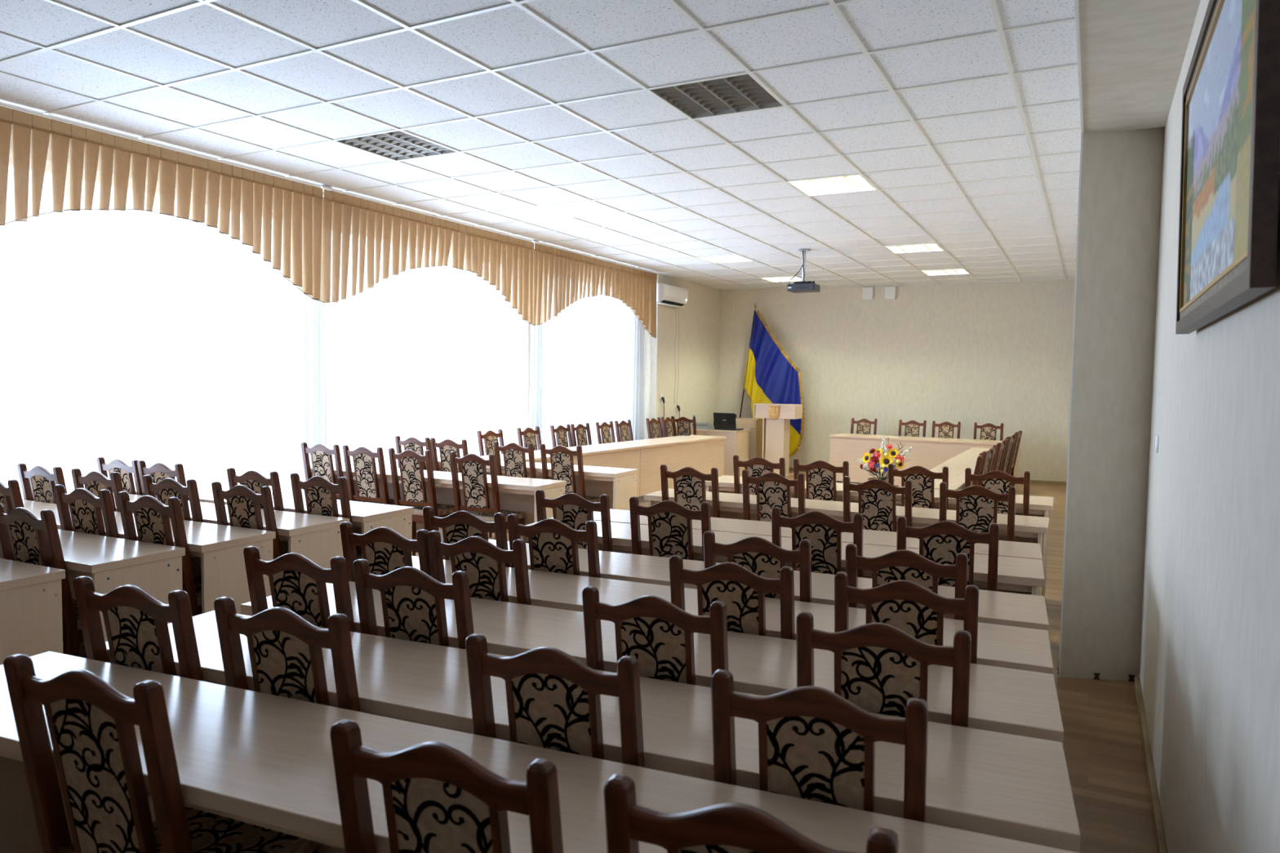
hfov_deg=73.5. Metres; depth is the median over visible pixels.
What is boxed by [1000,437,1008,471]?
dining chair
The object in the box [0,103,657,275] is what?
rail
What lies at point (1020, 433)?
dining chair
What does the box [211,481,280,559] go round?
dining chair
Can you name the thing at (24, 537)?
dining chair
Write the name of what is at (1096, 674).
clip
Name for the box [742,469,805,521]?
dining chair
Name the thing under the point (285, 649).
dining chair
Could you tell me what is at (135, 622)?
dining chair
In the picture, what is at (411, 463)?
dining chair
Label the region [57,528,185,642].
desk
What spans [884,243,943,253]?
ceiling light
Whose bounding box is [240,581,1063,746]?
desk
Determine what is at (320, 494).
dining chair
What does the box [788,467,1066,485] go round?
baseboard
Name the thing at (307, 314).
wall
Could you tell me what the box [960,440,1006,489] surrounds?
dining chair
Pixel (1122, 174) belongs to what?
wall pier
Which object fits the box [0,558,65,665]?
desk
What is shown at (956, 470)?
conference table
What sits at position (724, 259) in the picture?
ceiling light
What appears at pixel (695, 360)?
wall
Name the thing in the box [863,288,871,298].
grille
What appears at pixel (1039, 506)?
desk
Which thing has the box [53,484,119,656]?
dining chair
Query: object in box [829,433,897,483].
head table
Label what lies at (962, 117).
ceiling
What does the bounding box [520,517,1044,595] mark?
desk
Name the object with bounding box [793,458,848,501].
dining chair
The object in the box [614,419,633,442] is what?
dining chair
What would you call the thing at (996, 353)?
wall
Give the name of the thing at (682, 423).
dining chair
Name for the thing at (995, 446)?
dining chair
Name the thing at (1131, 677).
clip
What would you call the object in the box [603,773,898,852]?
dining chair
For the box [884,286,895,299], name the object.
wall speaker
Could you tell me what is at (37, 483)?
dining chair
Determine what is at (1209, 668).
wall
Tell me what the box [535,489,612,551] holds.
dining chair
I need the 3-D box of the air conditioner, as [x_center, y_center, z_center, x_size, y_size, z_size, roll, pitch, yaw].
[0.468,-2.007,13.156,0.202,0.297,0.860,2,4,28]
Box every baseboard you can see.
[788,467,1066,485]
[1134,675,1167,852]
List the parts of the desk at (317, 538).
modesty panel, apron rail, panel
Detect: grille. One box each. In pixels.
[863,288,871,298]
[885,287,894,297]
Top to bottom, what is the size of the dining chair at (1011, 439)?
0.967 m
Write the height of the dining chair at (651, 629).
0.967 m
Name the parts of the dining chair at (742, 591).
leg, crest rail, panel, leg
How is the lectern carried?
on the floor
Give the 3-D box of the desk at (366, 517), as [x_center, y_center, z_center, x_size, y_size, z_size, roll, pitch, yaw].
[-2.533,0.828,5.582,2.340,0.740,0.428,2,4,26]
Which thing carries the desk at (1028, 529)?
on the floor
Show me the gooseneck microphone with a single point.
(686, 433)
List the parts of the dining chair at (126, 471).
leg, crest rail, panel, leg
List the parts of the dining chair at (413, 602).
leg, crest rail, panel, leg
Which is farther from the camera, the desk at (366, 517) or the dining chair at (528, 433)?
the dining chair at (528, 433)
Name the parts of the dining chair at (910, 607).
leg, panel, crest rail, leg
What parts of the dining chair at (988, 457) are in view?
leg, panel, crest rail, leg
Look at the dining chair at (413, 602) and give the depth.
2.61 m
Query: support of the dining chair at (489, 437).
on the floor
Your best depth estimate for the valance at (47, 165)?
5.94 m
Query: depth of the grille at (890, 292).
14.01 m
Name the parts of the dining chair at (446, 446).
leg, crest rail, panel, leg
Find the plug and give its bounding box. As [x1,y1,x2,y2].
[661,396,665,417]
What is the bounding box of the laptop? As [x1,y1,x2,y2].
[713,412,743,430]
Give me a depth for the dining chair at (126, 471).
5.68 m
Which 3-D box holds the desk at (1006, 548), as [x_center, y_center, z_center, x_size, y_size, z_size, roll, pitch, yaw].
[0.763,0.925,4.667,2.550,0.740,0.410,2,3,23]
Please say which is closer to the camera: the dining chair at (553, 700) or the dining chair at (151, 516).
the dining chair at (553, 700)
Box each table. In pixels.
[479,444,641,497]
[601,435,725,496]
[690,428,750,475]
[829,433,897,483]
[888,435,1020,493]
[898,462,975,490]
[943,447,991,463]
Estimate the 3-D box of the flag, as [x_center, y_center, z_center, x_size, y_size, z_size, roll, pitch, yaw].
[2.151,-0.681,14.661,1.396,2.887,0.260,2,4,28]
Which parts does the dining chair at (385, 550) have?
leg, crest rail, panel, leg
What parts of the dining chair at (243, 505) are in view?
leg, crest rail, panel, leg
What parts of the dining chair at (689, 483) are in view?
leg, crest rail, panel, leg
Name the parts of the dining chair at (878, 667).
leg, panel, crest rail, leg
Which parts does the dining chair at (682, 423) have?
panel, crest rail, leg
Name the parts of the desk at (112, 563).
modesty panel, apron rail, panel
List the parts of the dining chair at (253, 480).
leg, crest rail, panel, leg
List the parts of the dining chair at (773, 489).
leg, crest rail, panel, leg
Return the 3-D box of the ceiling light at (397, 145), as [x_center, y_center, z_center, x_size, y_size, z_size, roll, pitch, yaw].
[-1.681,-1.994,5.948,0.586,0.101,0.586,2,4,28]
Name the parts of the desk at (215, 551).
apron rail, modesty panel, panel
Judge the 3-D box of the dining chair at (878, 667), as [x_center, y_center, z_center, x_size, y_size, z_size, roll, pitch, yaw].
[0.655,0.942,2.282,0.408,0.967,0.456,2,3,23]
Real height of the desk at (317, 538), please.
0.740 m
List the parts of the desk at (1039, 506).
panel, apron rail, modesty panel, panel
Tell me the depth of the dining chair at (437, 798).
1.36 m
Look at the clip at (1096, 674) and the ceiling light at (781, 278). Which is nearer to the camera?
the clip at (1096, 674)
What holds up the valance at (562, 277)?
hanging from the rail
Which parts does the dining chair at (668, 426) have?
leg, crest rail, panel, leg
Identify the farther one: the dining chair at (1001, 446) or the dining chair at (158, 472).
the dining chair at (1001, 446)
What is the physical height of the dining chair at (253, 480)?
0.967 m
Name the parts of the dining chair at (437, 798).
leg, crest rail, panel, leg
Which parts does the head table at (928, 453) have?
panel, panel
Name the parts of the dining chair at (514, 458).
leg, crest rail, panel, leg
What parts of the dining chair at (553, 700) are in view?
leg, crest rail, panel, leg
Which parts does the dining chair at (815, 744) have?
leg, panel, crest rail, leg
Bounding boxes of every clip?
[1093,672,1100,679]
[1128,675,1134,681]
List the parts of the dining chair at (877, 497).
leg, panel, crest rail, leg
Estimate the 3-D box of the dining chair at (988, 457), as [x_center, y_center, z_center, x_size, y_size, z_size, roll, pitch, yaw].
[2.861,0.678,7.631,0.456,0.967,0.408,3,4,31]
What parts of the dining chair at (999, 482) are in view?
leg, crest rail, panel, leg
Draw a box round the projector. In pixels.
[786,248,820,293]
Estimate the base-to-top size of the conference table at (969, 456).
0.722 m
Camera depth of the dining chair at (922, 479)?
6.02 m
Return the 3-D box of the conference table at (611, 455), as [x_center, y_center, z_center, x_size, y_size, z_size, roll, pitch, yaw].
[-0.856,0.636,9.663,0.600,0.722,2.360,3,4,31]
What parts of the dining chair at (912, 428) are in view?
leg, panel, crest rail, leg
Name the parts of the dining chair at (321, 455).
leg, crest rail, panel, leg, seat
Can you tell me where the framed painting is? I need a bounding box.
[1175,0,1279,333]
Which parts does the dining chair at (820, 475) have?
leg, crest rail, panel, leg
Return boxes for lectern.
[753,403,802,477]
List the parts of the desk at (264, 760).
panel, apron rail, modesty panel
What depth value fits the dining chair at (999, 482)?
5.78 m
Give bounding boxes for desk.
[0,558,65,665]
[0,651,1078,852]
[22,499,275,614]
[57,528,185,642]
[66,491,349,568]
[106,610,1080,852]
[134,484,413,559]
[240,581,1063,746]
[310,463,566,533]
[411,555,1053,674]
[416,455,638,530]
[443,539,1048,633]
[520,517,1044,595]
[593,509,1042,562]
[644,488,1048,595]
[705,475,1053,596]
[735,417,763,460]
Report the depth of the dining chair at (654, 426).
12.79 m
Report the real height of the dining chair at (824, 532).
0.967 m
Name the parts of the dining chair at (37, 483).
leg, crest rail, panel, leg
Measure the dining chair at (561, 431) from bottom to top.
0.967 m
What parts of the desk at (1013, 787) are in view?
apron rail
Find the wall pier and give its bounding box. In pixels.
[1060,126,1164,680]
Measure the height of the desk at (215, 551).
0.740 m
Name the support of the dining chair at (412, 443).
on the floor
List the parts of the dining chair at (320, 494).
leg, crest rail, panel, leg, seat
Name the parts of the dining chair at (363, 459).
leg, crest rail, panel, rail, leg, seat, leg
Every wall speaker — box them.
[862,287,873,299]
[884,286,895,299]
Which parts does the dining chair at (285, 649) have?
leg, crest rail, panel, leg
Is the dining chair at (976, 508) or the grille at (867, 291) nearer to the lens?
the dining chair at (976, 508)
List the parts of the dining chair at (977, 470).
leg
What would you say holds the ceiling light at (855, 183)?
attached to the ceiling
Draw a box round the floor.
[62,471,1157,852]
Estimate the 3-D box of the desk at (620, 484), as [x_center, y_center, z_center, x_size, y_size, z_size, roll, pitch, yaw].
[-1.189,0.715,7.996,2.400,0.740,0.437,2,4,27]
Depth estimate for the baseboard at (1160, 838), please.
3.30 m
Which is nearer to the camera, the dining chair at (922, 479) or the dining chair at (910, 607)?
the dining chair at (910, 607)
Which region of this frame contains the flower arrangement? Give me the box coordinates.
[855,438,912,482]
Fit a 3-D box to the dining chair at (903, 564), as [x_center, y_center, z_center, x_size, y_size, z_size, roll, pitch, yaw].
[0.997,0.896,3.192,0.408,0.967,0.456,2,3,23]
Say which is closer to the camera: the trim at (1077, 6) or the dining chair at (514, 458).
the trim at (1077, 6)
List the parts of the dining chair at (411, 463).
leg, crest rail, panel, rail, leg, seat frame, seat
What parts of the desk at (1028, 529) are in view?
panel, apron rail, modesty panel, panel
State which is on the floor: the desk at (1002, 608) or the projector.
the desk at (1002, 608)
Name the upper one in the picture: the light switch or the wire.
the wire
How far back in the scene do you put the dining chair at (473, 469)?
6.52 m
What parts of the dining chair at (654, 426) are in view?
leg, crest rail, panel, leg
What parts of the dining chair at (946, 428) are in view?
leg, crest rail, panel, leg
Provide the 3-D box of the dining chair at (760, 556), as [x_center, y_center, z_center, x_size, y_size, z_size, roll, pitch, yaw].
[0.508,0.878,3.404,0.408,0.967,0.456,2,3,23]
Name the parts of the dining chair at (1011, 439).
leg, panel, leg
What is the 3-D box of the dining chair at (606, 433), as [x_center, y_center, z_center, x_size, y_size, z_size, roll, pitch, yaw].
[-0.301,0.422,11.470,0.456,0.967,0.408,2,4,28]
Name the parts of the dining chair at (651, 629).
leg, crest rail, panel, leg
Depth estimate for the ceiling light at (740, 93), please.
4.85 m
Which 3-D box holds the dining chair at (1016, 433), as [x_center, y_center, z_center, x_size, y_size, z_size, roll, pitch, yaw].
[4.263,0.552,10.280,0.456,0.967,0.408,2,4,26]
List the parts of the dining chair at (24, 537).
leg, crest rail, panel, leg, seat, seat frame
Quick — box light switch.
[1153,435,1159,453]
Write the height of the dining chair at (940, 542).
0.967 m
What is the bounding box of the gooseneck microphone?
[683,415,694,435]
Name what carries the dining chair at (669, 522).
on the floor
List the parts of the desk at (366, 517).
modesty panel, apron rail, panel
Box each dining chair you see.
[0,479,24,514]
[0,503,87,658]
[3,653,321,852]
[17,462,67,503]
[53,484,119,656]
[71,468,123,511]
[72,576,203,681]
[96,457,142,495]
[117,491,201,616]
[137,460,189,500]
[142,475,203,522]
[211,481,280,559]
[213,596,360,711]
[226,467,284,511]
[243,546,355,632]
[290,472,361,559]
[301,442,366,502]
[329,719,563,852]
[339,521,431,582]
[342,444,416,555]
[352,559,474,649]
[388,448,463,542]
[395,435,433,470]
[422,506,509,567]
[427,530,531,605]
[430,437,492,537]
[449,451,525,539]
[465,633,644,767]
[476,429,504,456]
[493,440,536,478]
[506,513,600,577]
[516,426,541,450]
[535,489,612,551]
[540,444,599,502]
[550,423,573,448]
[570,422,591,446]
[582,586,728,684]
[595,421,615,444]
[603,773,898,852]
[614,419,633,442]
[629,496,711,561]
[645,417,662,439]
[660,464,719,517]
[661,416,676,437]
[669,555,795,639]
[671,416,696,435]
[702,530,812,602]
[711,669,928,822]
[733,454,786,495]
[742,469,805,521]
[771,506,862,577]
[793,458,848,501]
[795,611,971,727]
[834,571,978,664]
[842,475,912,532]
[845,543,968,620]
[850,417,877,435]
[888,463,948,509]
[896,515,999,591]
[897,419,926,436]
[931,420,960,438]
[939,482,1015,541]
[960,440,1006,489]
[964,467,1030,515]
[971,435,1015,481]
[971,453,984,485]
[973,422,1003,440]
[977,448,994,485]
[990,444,997,471]
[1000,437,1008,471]
[1008,431,1017,475]
[1009,431,1022,476]
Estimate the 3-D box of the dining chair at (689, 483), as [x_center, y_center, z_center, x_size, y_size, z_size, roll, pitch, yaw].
[0.411,0.738,5.922,0.408,0.967,0.456,2,4,26]
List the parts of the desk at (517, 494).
apron rail, modesty panel, panel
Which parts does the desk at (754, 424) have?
door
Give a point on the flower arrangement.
(886, 460)
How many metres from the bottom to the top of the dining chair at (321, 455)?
0.967 m
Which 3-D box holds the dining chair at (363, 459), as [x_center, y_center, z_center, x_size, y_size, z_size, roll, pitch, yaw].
[-2.167,0.632,7.172,0.408,0.967,0.456,2,4,26]
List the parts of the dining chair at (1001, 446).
leg, panel, leg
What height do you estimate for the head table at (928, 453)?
0.722 m
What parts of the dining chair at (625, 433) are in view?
leg, crest rail, panel, leg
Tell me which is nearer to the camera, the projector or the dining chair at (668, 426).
the projector
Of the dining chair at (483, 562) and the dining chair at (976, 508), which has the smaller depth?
the dining chair at (483, 562)
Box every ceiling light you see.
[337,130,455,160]
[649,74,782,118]
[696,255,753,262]
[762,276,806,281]
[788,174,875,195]
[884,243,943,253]
[921,268,968,275]
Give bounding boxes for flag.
[739,302,804,457]
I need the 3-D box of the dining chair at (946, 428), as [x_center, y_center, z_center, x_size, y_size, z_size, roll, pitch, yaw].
[4.583,0.410,12.945,0.408,0.967,0.456,2,4,28]
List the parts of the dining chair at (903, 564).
leg, panel, crest rail, leg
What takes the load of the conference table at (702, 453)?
on the floor
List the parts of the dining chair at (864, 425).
leg, panel, crest rail, leg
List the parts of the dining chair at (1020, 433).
leg, panel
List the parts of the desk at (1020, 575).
panel, modesty panel, panel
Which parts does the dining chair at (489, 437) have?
leg, crest rail, panel, leg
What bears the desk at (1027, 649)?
on the floor
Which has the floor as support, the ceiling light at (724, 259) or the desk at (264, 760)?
the desk at (264, 760)
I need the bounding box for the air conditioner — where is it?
[656,283,688,307]
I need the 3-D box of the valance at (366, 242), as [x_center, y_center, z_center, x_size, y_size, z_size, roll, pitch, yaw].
[-1.962,-1.593,8.611,0.042,0.954,3.084,2,4,28]
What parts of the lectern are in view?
box frame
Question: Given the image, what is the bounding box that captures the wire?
[674,317,679,404]
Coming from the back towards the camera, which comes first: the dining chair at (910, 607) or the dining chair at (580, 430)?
the dining chair at (580, 430)
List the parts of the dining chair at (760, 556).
leg, crest rail, panel, leg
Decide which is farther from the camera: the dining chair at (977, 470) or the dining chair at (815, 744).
the dining chair at (977, 470)
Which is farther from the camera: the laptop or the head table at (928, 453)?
the laptop
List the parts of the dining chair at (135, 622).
leg, crest rail, panel, leg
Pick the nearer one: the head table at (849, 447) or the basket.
the basket
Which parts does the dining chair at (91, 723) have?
leg, rail, crest rail, panel, leg, seat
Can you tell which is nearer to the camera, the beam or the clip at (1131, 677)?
the beam
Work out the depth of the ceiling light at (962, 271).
12.30 m
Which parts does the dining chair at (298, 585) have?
leg, crest rail, panel, leg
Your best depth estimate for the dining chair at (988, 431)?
12.78 m
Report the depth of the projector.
10.33 m
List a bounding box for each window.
[62,209,291,494]
[391,269,517,467]
[561,295,621,444]
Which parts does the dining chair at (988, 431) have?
leg, panel, crest rail, leg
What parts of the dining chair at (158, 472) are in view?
leg, crest rail, panel, leg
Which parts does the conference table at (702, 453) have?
panel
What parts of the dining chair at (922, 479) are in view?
leg, crest rail, panel, leg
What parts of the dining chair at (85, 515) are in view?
leg, crest rail, panel, leg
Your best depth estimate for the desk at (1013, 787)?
1.92 m
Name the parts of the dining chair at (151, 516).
leg, crest rail, panel, leg, seat, seat frame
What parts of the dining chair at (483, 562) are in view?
leg, crest rail, panel, leg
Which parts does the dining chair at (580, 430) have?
leg, crest rail, panel, leg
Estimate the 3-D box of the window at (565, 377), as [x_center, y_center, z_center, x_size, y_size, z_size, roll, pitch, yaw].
[-0.756,-0.799,11.857,0.240,2.510,2.260,2,4,28]
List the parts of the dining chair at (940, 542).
leg, panel, crest rail, leg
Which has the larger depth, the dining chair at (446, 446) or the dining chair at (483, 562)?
the dining chair at (446, 446)
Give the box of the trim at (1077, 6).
[1058,0,1083,677]
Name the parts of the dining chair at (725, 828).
leg, panel, crest rail, leg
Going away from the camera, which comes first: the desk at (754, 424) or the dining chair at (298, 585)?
the dining chair at (298, 585)
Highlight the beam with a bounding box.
[1078,0,1200,131]
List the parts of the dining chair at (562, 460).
leg, crest rail, panel, leg, seat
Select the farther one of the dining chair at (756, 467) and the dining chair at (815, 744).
the dining chair at (756, 467)
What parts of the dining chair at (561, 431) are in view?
leg, crest rail, panel, leg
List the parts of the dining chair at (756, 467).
leg, crest rail, panel, leg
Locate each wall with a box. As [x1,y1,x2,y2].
[277,196,640,496]
[639,274,720,439]
[718,280,1075,481]
[1138,0,1279,852]
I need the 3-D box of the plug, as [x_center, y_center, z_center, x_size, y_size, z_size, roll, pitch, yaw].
[0.357,-0.146,13.237,0.074,0.627,0.050,0,3,-22]
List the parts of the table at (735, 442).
panel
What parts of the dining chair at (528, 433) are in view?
leg, crest rail, panel, leg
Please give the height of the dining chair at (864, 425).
0.967 m
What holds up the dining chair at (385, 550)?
on the floor
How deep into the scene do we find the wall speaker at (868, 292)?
14.14 m
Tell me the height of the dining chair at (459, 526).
0.967 m
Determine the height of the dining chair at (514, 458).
0.967 m
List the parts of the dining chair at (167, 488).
leg, crest rail, panel, leg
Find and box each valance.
[0,106,324,302]
[322,188,533,324]
[532,242,657,337]
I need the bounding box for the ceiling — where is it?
[0,0,1081,290]
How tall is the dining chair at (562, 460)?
0.967 m
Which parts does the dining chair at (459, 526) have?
leg, crest rail, panel, leg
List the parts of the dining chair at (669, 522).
leg, crest rail, panel, leg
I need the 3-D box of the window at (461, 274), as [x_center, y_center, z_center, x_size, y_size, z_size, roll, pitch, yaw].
[-2.174,-0.672,9.176,0.240,2.510,3.130,2,4,28]
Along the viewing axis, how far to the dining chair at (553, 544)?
3.54 m
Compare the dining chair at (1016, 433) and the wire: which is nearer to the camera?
the dining chair at (1016, 433)
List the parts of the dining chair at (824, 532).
leg, panel, crest rail, leg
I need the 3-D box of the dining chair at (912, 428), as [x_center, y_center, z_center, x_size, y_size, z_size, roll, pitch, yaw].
[4.149,0.389,13.207,0.408,0.967,0.456,2,4,28]
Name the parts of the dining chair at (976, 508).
leg, panel, crest rail, leg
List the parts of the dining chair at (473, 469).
leg, crest rail, panel, rail, leg, seat, seat frame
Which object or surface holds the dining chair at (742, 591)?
on the floor
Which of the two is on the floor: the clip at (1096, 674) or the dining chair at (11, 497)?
the dining chair at (11, 497)
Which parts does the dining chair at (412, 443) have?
leg, crest rail, panel, leg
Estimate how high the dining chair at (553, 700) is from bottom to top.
0.967 m
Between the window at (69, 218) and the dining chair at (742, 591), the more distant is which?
the window at (69, 218)
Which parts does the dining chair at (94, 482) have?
leg, crest rail, panel, leg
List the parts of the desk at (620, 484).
panel, apron rail, modesty panel, panel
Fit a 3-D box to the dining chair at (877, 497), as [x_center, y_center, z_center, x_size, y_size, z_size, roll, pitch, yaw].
[1.514,0.784,5.372,0.408,0.967,0.456,2,4,26]
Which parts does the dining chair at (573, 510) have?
leg, crest rail, panel, leg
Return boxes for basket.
[867,477,894,482]
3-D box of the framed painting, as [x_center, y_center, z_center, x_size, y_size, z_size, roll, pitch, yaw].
[1.326,-0.618,1.966,0.058,0.735,1.400,2,4,28]
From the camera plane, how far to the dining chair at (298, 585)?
2.78 m
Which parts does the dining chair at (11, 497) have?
panel, crest rail, leg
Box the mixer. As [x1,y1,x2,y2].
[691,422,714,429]
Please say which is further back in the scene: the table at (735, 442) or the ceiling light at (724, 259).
the table at (735, 442)
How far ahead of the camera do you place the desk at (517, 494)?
6.83 m
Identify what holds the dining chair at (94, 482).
on the floor
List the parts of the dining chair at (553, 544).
leg, crest rail, panel, leg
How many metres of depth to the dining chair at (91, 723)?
1.70 m
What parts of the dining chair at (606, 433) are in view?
leg, crest rail, panel, leg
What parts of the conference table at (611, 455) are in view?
panel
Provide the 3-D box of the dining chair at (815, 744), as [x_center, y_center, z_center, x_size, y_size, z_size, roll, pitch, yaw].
[0.405,0.962,1.846,0.408,0.967,0.456,2,3,22]
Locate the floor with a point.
(1103, 746)

